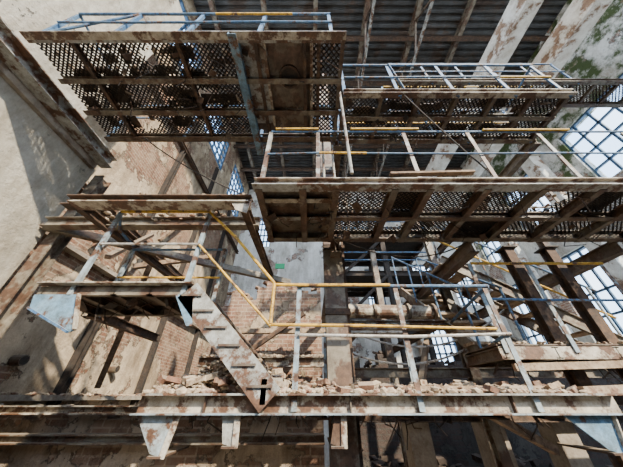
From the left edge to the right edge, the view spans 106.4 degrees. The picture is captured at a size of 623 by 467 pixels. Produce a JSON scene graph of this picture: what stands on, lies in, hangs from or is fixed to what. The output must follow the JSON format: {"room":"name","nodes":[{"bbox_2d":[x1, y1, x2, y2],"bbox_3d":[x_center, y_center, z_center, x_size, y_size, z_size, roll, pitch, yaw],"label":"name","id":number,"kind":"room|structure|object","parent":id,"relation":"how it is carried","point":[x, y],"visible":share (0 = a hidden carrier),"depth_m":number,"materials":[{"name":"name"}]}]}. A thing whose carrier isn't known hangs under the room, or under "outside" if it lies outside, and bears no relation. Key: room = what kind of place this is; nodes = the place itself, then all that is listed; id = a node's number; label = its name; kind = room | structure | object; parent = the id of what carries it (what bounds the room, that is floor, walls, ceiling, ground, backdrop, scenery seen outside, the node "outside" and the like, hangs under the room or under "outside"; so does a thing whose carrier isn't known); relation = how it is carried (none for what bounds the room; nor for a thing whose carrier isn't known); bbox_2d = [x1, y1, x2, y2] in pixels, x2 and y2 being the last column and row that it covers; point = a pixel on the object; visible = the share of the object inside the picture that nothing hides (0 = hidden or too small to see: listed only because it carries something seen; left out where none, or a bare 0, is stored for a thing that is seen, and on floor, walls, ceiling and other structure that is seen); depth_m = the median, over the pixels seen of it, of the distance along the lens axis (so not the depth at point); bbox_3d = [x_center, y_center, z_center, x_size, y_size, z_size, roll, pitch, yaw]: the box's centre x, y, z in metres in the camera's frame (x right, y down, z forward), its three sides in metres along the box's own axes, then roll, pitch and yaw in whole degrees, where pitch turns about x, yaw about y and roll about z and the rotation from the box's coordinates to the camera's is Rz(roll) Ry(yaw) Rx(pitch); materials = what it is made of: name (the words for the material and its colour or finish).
{"room":"abandoned factory","nodes":[
{"label":"abandoned factory","id":0,"kind":"room"},
{"bbox_2d":[0,0,184,288],"bbox_3d":[-5.310,-4.174,1.109,2.380,15.100,9.000,0,-35,0],"label":"wall","id":1,"kind":"structure","parent":0,"point":[41,163],"depth_m":3.68,"materials":[{"name":"paint"}]},
{"bbox_2d":[0,16,117,167],"bbox_3d":[-4.000,-2.028,3.683,0.220,0.240,2.280,0,-35,0],"label":"girder","id":2,"kind":"object","parent":1,"relation":"attached to","point":[13,53],"visible":1,"depth_m":3.53,"materials":[{"name":"rusty brown steel"}]},
{"bbox_2d":[0,0,249,417],"bbox_3d":[-6.250,0.194,11.550,0.500,20.000,13.900,0,-35,0],"label":"wall","id":3,"kind":"structure","parent":0,"point":[140,166],"depth_m":7.68,"materials":[{"name":"paint"}]},
{"bbox_2d":[0,232,201,400],"bbox_3d":[-5.854,4.243,8.633,0.372,3.118,12.800,0,-35,0],"label":"ledge","id":4,"kind":"object","parent":3,"relation":"attached to","point":[70,249],"visible":0.32,"depth_m":5.78,"materials":[{"name":"concrete"}]},
{"bbox_2d":[7,355,119,372],"bbox_3d":[-5.883,2.663,5.770,0.215,2.295,3.700,0,-35,0],"label":"pipe stub","id":5,"kind":"object","parent":4,"relation":"on","point":[15,360],"visible":0.64,"depth_m":4.67,"materials":[{"name":"brown metal"}]},
{"bbox_2d":[46,63,238,415],"bbox_3d":[-5.870,2.085,10.155,0.240,15.300,13.000,0,-35,0],"label":"steel frame","id":6,"kind":"object","parent":3,"relation":"attached to","point":[67,376],"visible":0.18,"depth_m":8.82,"materials":[{"name":"brown metal"}]},
{"bbox_2d":[170,0,202,86],"bbox_3d":[-6.200,-9.028,11.142,0.160,3.360,2.760,0,-35,0],"label":"window","id":7,"kind":"structure","parent":3,"relation":"in","point":[185,26],"depth_m":11.38,"materials":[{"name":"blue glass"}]},
{"bbox_2d":[204,103,228,170],"bbox_3d":[-6.200,-6.204,15.146,0.160,3.360,3.360,0,-35,0],"label":"window","id":8,"kind":"structure","parent":3,"relation":"in","point":[213,145],"depth_m":15.69,"materials":[{"name":"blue glass"}]},
{"bbox_2d":[226,164,243,216],"bbox_3d":[-6.200,-3.266,18.703,0.160,4.060,3.360,0,-35,0],"label":"window","id":9,"kind":"structure","parent":3,"relation":"in","point":[239,184],"depth_m":18.93,"materials":[{"name":"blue glass"}]},
{"bbox_2d":[26,210,227,341],"bbox_3d":[-2.145,1.016,3.756,1.850,1.610,2.490,0,-35,0],"label":"landing","id":10,"kind":"object","parent":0,"point":[58,302],"depth_m":2.73,"materials":[{"name":"white metal"}]},
{"bbox_2d":[180,212,280,412],"bbox_3d":[-0.870,0.806,2.884,1.188,2.219,0.758,0,-35,0],"label":"stair","id":11,"kind":"structure","parent":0,"point":[237,354],"depth_m":2.31,"materials":[{"name":"white metal"}]},
{"bbox_2d":[225,190,514,466],"bbox_3d":[3.500,4.056,17.025,19.000,20.000,0.500,0,-35,0],"label":"wall","id":12,"kind":"structure","parent":0,"point":[303,263],"depth_m":17.61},
{"bbox_2d":[258,218,269,246],"bbox_3d":[-4.000,-0.059,19.867,1.360,3.160,0.160,0,-35,0],"label":"window","id":13,"kind":"structure","parent":12,"relation":"in","point":[262,224],"depth_m":19.83,"materials":[{"name":"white glass"}]},
{"bbox_2d":[275,264,284,268],"bbox_3d":[-2.400,2.488,17.752,0.700,0.400,0.080,0,-35,0],"label":"exit sign","id":14,"kind":"object","parent":12,"relation":"attached to","point":[277,266],"visible":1,"depth_m":17.69,"materials":[{"name":"green plastic"}]},
{"bbox_2d":[364,270,385,304],"bbox_3d":[4.600,3.945,17.042,1.360,2.960,0.160,0,-35,0],"label":"window","id":15,"kind":"structure","parent":12,"relation":"in","point":[371,298],"depth_m":16.48,"materials":[{"name":"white glass"}]},
{"bbox_2d":[207,0,548,203],"bbox_3d":[3.500,-8.257,15.003,19.000,1.910,17.000,0,-35,0],"label":"roof frame","id":16,"kind":"object","parent":12,"relation":"attached to","point":[363,40],"visible":0.3,"depth_m":12.87,"materials":[{"name":"beige metal"}]},
{"bbox_2d":[412,265,438,293],"bbox_3d":[8.400,3.782,17.157,1.760,3.360,0.160,0,-35,0],"label":"window","id":17,"kind":"structure","parent":12,"relation":"in","point":[420,266],"depth_m":17.91,"materials":[{"name":"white glass"}]},
{"bbox_2d":[433,331,457,361],"bbox_3d":[8.400,7.295,14.679,1.760,2.760,0.160,0,-35,0],"label":"window","id":18,"kind":"structure","parent":12,"relation":"in","point":[448,340],"depth_m":14.70,"materials":[{"name":"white glass"}]},
{"bbox_2d":[458,265,480,305],"bbox_3d":[11.100,3.782,17.157,1.960,3.360,0.160,0,-35,0],"label":"window","id":19,"kind":"structure","parent":12,"relation":"in","point":[465,280],"depth_m":17.17,"materials":[{"name":"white glass"}]},
{"bbox_2d":[400,0,543,226],"bbox_3d":[8.000,-5.103,13.757,0.600,1.000,15.400,0,-35,0],"label":"girder","id":20,"kind":"object","parent":12,"relation":"attached to","point":[518,15],"visible":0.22,"depth_m":9.52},
{"bbox_2d":[193,0,566,189],"bbox_3d":[3.500,-9.018,15.944,20.000,0.120,17.660,0,-35,0],"label":"ceiling","id":21,"kind":"structure","parent":0,"point":[390,17],"depth_m":12.91,"materials":[{"name":"metal"}]},
{"bbox_2d":[454,0,622,343],"bbox_3d":[13.250,-2.285,8.037,0.500,20.000,22.500,0,-35,0],"label":"wall","id":22,"kind":"structure","parent":0,"point":[600,53],"depth_m":11.70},
{"bbox_2d":[479,242,501,265],"bbox_3d":[13.200,0.278,16.875,0.160,3.560,2.860,0,-35,0],"label":"window","id":23,"kind":"structure","parent":22,"relation":"in","point":[486,243],"depth_m":17.17,"materials":[{"name":"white glass"}]},
{"bbox_2d":[381,63,622,107],"bbox_3d":[7.497,-4.026,6.297,11.007,1.201,0.640,0,-35,0],"label":"high catwalk","id":24,"kind":"object","parent":22,"relation":"attached to","point":[571,82],"visible":0.59,"depth_m":5.92,"materials":[{"name":"beige metal"}]},
{"bbox_2d":[503,174,551,229],"bbox_3d":[13.200,-1.883,13.811,0.160,3.560,2.960,0,-35,0],"label":"window","id":25,"kind":"structure","parent":22,"relation":"in","point":[525,175],"depth_m":14.26,"materials":[{"name":"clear glass"}]},
{"bbox_2d":[512,284,547,343],"bbox_3d":[13.200,4.773,13.705,0.160,4.160,2.860,0,-35,0],"label":"window","id":26,"kind":"structure","parent":22,"relation":"in","point":[534,335],"depth_m":14.13,"materials":[{"name":"clear glass"}]},
{"bbox_2d":[560,73,622,176],"bbox_3d":[13.200,-4.621,9.930,0.160,3.560,3.660,0,-35,0],"label":"window","id":27,"kind":"structure","parent":22,"relation":"in","point":[593,168],"depth_m":10.76,"materials":[{"name":"clear glass"}]},
{"bbox_2d":[561,246,622,334],"bbox_3d":[13.200,2.611,10.641,0.160,4.160,2.960,0,-35,0],"label":"window","id":28,"kind":"structure","parent":22,"relation":"in","point":[607,288],"depth_m":10.56,"materials":[{"name":"clear glass"}]},
{"bbox_3d":[3.500,6.009,2.186,20.000,0.300,22.500,0,-35,0],"label":"floor","id":29,"kind":"structure","parent":0,"visible":0},
{"bbox_2d":[0,175,110,338],"bbox_3d":[-4.080,1.798,2.550,0.180,7.000,0.200,0,-35,0],"label":"stanchion","id":30,"kind":"object","parent":29,"relation":"on","point":[22,286],"visible":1,"depth_m":3.42,"materials":[{"name":"beige metal"}]},
{"bbox_2d":[38,192,290,282],"bbox_3d":[-2.350,0.415,4.182,3.751,0.423,2.973,0,-35,0],"label":"platform","id":31,"kind":"structure","parent":30,"relation":"attached to","point":[86,205],"depth_m":3.53,"materials":[{"name":"metal"}]},
{"bbox_2d":[0,403,323,466],"bbox_3d":[-2.719,4.441,3.200,6.049,3.432,0.565,0,-35,0],"label":"wall","id":32,"kind":"structure","parent":29,"relation":"on","point":[10,455],"depth_m":3.70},
{"bbox_2d":[0,328,324,444],"bbox_3d":[-2.600,2.969,5.058,6.000,2.140,2.289,0,-35,0],"label":"beams","id":33,"kind":"structure","parent":32,"relation":"on","point":[272,361],"depth_m":3.63,"materials":[{"name":"brown metal"}]},
{"bbox_2d":[94,233,304,387],"bbox_3d":[-2.866,1.310,5.803,5.395,4.725,2.319,0,-35,0],"label":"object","id":34,"kind":"structure","parent":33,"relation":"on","point":[116,252],"depth_m":5.30,"materials":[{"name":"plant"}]},
{"bbox_2d":[201,281,324,466],"bbox_3d":[-1.300,4.456,6.174,3.200,6.836,0.596,0,-35,0],"label":"brick wall","id":35,"kind":"structure","parent":29,"relation":"on","point":[241,313],"depth_m":7.22,"materials":[{"name":"beige brick"}]},
{"bbox_2d":[319,73,363,466],"bbox_3d":[0.350,-0.175,4.089,0.340,12.000,0.240,0,-35,0],"label":"column","id":36,"kind":"structure","parent":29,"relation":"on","point":[339,350],"depth_m":2.92,"materials":[{"name":"brown concrete"}]},
{"bbox_2d":[129,283,622,459],"bbox_3d":[0.600,1.828,3.177,4.300,1.484,2.300,0,-35,0],"label":"steel walkway","id":37,"kind":"object","parent":36,"relation":"attached to","point":[595,414],"visible":0.93,"depth_m":2.09,"materials":[{"name":"grey metal"}]},
{"bbox_2d":[143,358,587,397],"bbox_3d":[0.531,1.526,2.567,4.200,0.464,0.968,0,-35,0],"label":"rubble","id":38,"kind":"object","parent":37,"relation":"on","point":[216,378],"visible":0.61,"depth_m":2.24,"materials":[{"name":"brick"}]},
{"bbox_2d":[252,128,622,323],"bbox_3d":[2.170,0.671,5.077,5.660,1.460,5.530,0,-35,0],"label":"walkway","id":39,"kind":"object","parent":36,"relation":"attached to","point":[293,209],"visible":1,"depth_m":3.06,"materials":[{"name":"beige paint"}]},
{"bbox_2d":[334,63,577,269],"bbox_3d":[2.300,-0.838,6.266,3.720,1.446,5.925,0,-35,0],"label":"platform","id":40,"kind":"object","parent":36,"relation":"attached to","point":[401,111],"visible":0.91,"depth_m":3.94,"materials":[{"name":"beige paint"}]},
{"bbox_2d":[19,12,346,154],"bbox_3d":[-1.660,-2.450,3.989,4.220,1.437,1.805,0,-35,0],"label":"platform","id":41,"kind":"object","parent":40,"relation":"attached to","point":[275,78],"visible":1,"depth_m":3.51,"materials":[{"name":"grey paint"}]},
{"bbox_2d":[321,91,353,216],"bbox_3d":[0.391,-1.188,3.434,0.186,1.900,0.874,10,-36,-14],"label":"rods","id":42,"kind":"object","parent":41,"relation":"hanging from","point":[340,96],"visible":0.59,"depth_m":3.29,"materials":[{"name":"grey paint"}]},
{"bbox_2d":[143,94,504,364],"bbox_3d":[0.101,-0.109,3.566,6.214,3.518,2.322,0,-35,0],"label":"hanging cables","id":43,"kind":"object","parent":40,"relation":"hanging from","point":[420,110],"visible":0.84,"depth_m":3.41,"materials":[{"name":"rubber"}]},
{"bbox_2d":[367,248,408,466],"bbox_3d":[1.900,3.509,5.234,0.240,7.300,0.240,0,-35,0],"label":"stanchion","id":44,"kind":"object","parent":29,"relation":"on","point":[379,294],"visible":0.49,"depth_m":5.76,"materials":[{"name":"beige metal"}]},
{"bbox_2d":[341,206,447,367],"bbox_3d":[3.500,4.150,10.151,4.420,11.920,2.845,0,-35,0],"label":"steel frame","id":45,"kind":"object","parent":29,"relation":"on","point":[354,256],"visible":0.09,"depth_m":11.32,"materials":[{"name":"blue paint"}]},
{"bbox_2d":[391,229,429,364],"bbox_3d":[6.900,5.748,14.914,0.900,14.800,0.900,0,-35,0],"label":"pillar","id":46,"kind":"structure","parent":29,"relation":"on","point":[420,342],"depth_m":14.24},
{"bbox_2d":[401,422,437,466],"bbox_3d":[1.775,4.454,3.191,0.470,3.400,0.470,0,-35,0],"label":"concrete pier","id":47,"kind":"object","parent":29,"relation":"on","point":[420,452],"visible":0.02,"depth_m":3.75,"materials":[{"name":"grey concrete"}]},
{"bbox_2d":[423,242,468,381],"bbox_3d":[3.300,3.105,4.662,0.240,7.300,0.240,0,-35,0],"label":"stanchion","id":48,"kind":"object","parent":29,"relation":"on","point":[429,250],"visible":0.02,"depth_m":6.37,"materials":[{"name":"beige metal"}]},
{"bbox_2d":[427,229,473,339],"bbox_3d":[9.500,5.748,14.914,0.900,14.800,0.900,0,-35,0],"label":"pillar","id":49,"kind":"structure","parent":29,"relation":"on","point":[454,294],"depth_m":15.68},
{"bbox_2d":[433,0,612,226],"bbox_3d":[10.200,-4.858,13.584,0.600,1.000,15.400,0,-35,0],"label":"girder","id":50,"kind":"object","parent":49,"relation":"on","point":[580,17],"visible":0.44,"depth_m":9.33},
{"bbox_2d":[439,288,513,466],"bbox_3d":[2.750,3.224,3.355,0.240,5.600,0.240,0,-35,0],"label":"stanchion","id":51,"kind":"object","parent":29,"relation":"on","point":[496,439],"visible":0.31,"depth_m":3.53,"materials":[{"name":"beige metal"}]},
{"bbox_2d":[362,444,613,466],"bbox_3d":[4.867,5.644,4.225,8.667,2.647,2.127,0,-35,0],"label":"heap","id":52,"kind":"object","parent":29,"relation":"on","point":[442,461],"visible":0.44,"depth_m":5.33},
{"bbox_2d":[354,350,622,466],"bbox_3d":[6.751,5.587,5.971,12.476,4.753,0.625,0,-35,0],"label":"wall","id":53,"kind":"structure","parent":29,"relation":"on","point":[460,443],"depth_m":5.99,"materials":[{"name":"brick"}]},
{"bbox_2d":[471,422,517,466],"bbox_3d":[3.075,4.511,3.273,0.470,3.400,0.470,0,-35,0],"label":"concrete pier","id":54,"kind":"object","parent":29,"relation":"on","point":[484,446],"visible":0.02,"depth_m":3.88,"materials":[{"name":"grey concrete"}]},
{"bbox_2d":[488,198,577,339],"bbox_3d":[12.300,3.846,12.217,0.900,14.800,0.900,0,-35,0],"label":"pillar","id":55,"kind":"structure","parent":29,"relation":"on","point":[519,251],"depth_m":13.58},
{"bbox_2d":[524,211,551,247],"bbox_3d":[5.200,2.414,3.682,0.240,7.300,0.240,0,-35,0],"label":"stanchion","id":56,"kind":"object","parent":29,"relation":"on","point":[540,244],"visible":0.02,"depth_m":5.24,"materials":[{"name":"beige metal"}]},
{"bbox_2d":[494,246,622,466],"bbox_3d":[3.350,2.561,2.416,0.240,5.600,0.240,0,-35,0],"label":"stanchion","id":57,"kind":"object","parent":29,"relation":"on","point":[543,317],"visible":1,"depth_m":3.37,"materials":[{"name":"metal"}]},
{"bbox_2d":[391,226,622,393],"bbox_3d":[3.575,1.101,4.320,2.851,3.160,2.990,0,-35,0],"label":"landing","id":58,"kind":"object","parent":57,"relation":"attached to","point":[540,356],"visible":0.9,"depth_m":3.26,"materials":[{"name":"beige paint"}]},
{"bbox_2d":[535,422,593,466],"bbox_3d":[4.175,4.454,3.191,0.470,3.400,0.470,0,-35,0],"label":"concrete pier","id":59,"kind":"object","parent":29,"relation":"on","point":[558,432],"visible":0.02,"depth_m":3.78,"materials":[{"name":"grey concrete"}]},
{"bbox_2d":[355,338,622,455],"bbox_3d":[3.250,2.395,3.643,5.502,1.577,1.204,0,-35,0],"label":"beams","id":60,"kind":"structure","parent":59,"relation":"on","point":[423,372],"depth_m":3.92,"materials":[{"name":"brown metal"}]},
{"bbox_2d":[349,304,448,357],"bbox_3d":[1.400,2.399,5.418,1.800,0.465,3.580,0,-35,0],"label":"ventilation duct","id":61,"kind":"object","parent":60,"relation":"on","point":[423,315],"visible":0.66,"depth_m":4.07,"materials":[{"name":"beige metal"}]},
{"bbox_2d":[521,150,622,288],"bbox_3d":[12.300,1.655,9.112,0.900,14.800,0.900,0,-35,0],"label":"pillar","id":62,"kind":"structure","parent":29,"relation":"on","point":[533,166],"depth_m":11.41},
{"bbox_2d":[534,246,622,380],"bbox_3d":[4.050,2.561,2.416,0.240,5.600,0.240,0,-35,0],"label":"stanchion","id":63,"kind":"object","parent":29,"relation":"on","point":[601,331],"visible":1,"depth_m":3.50,"materials":[{"name":"metal"}]}
]}

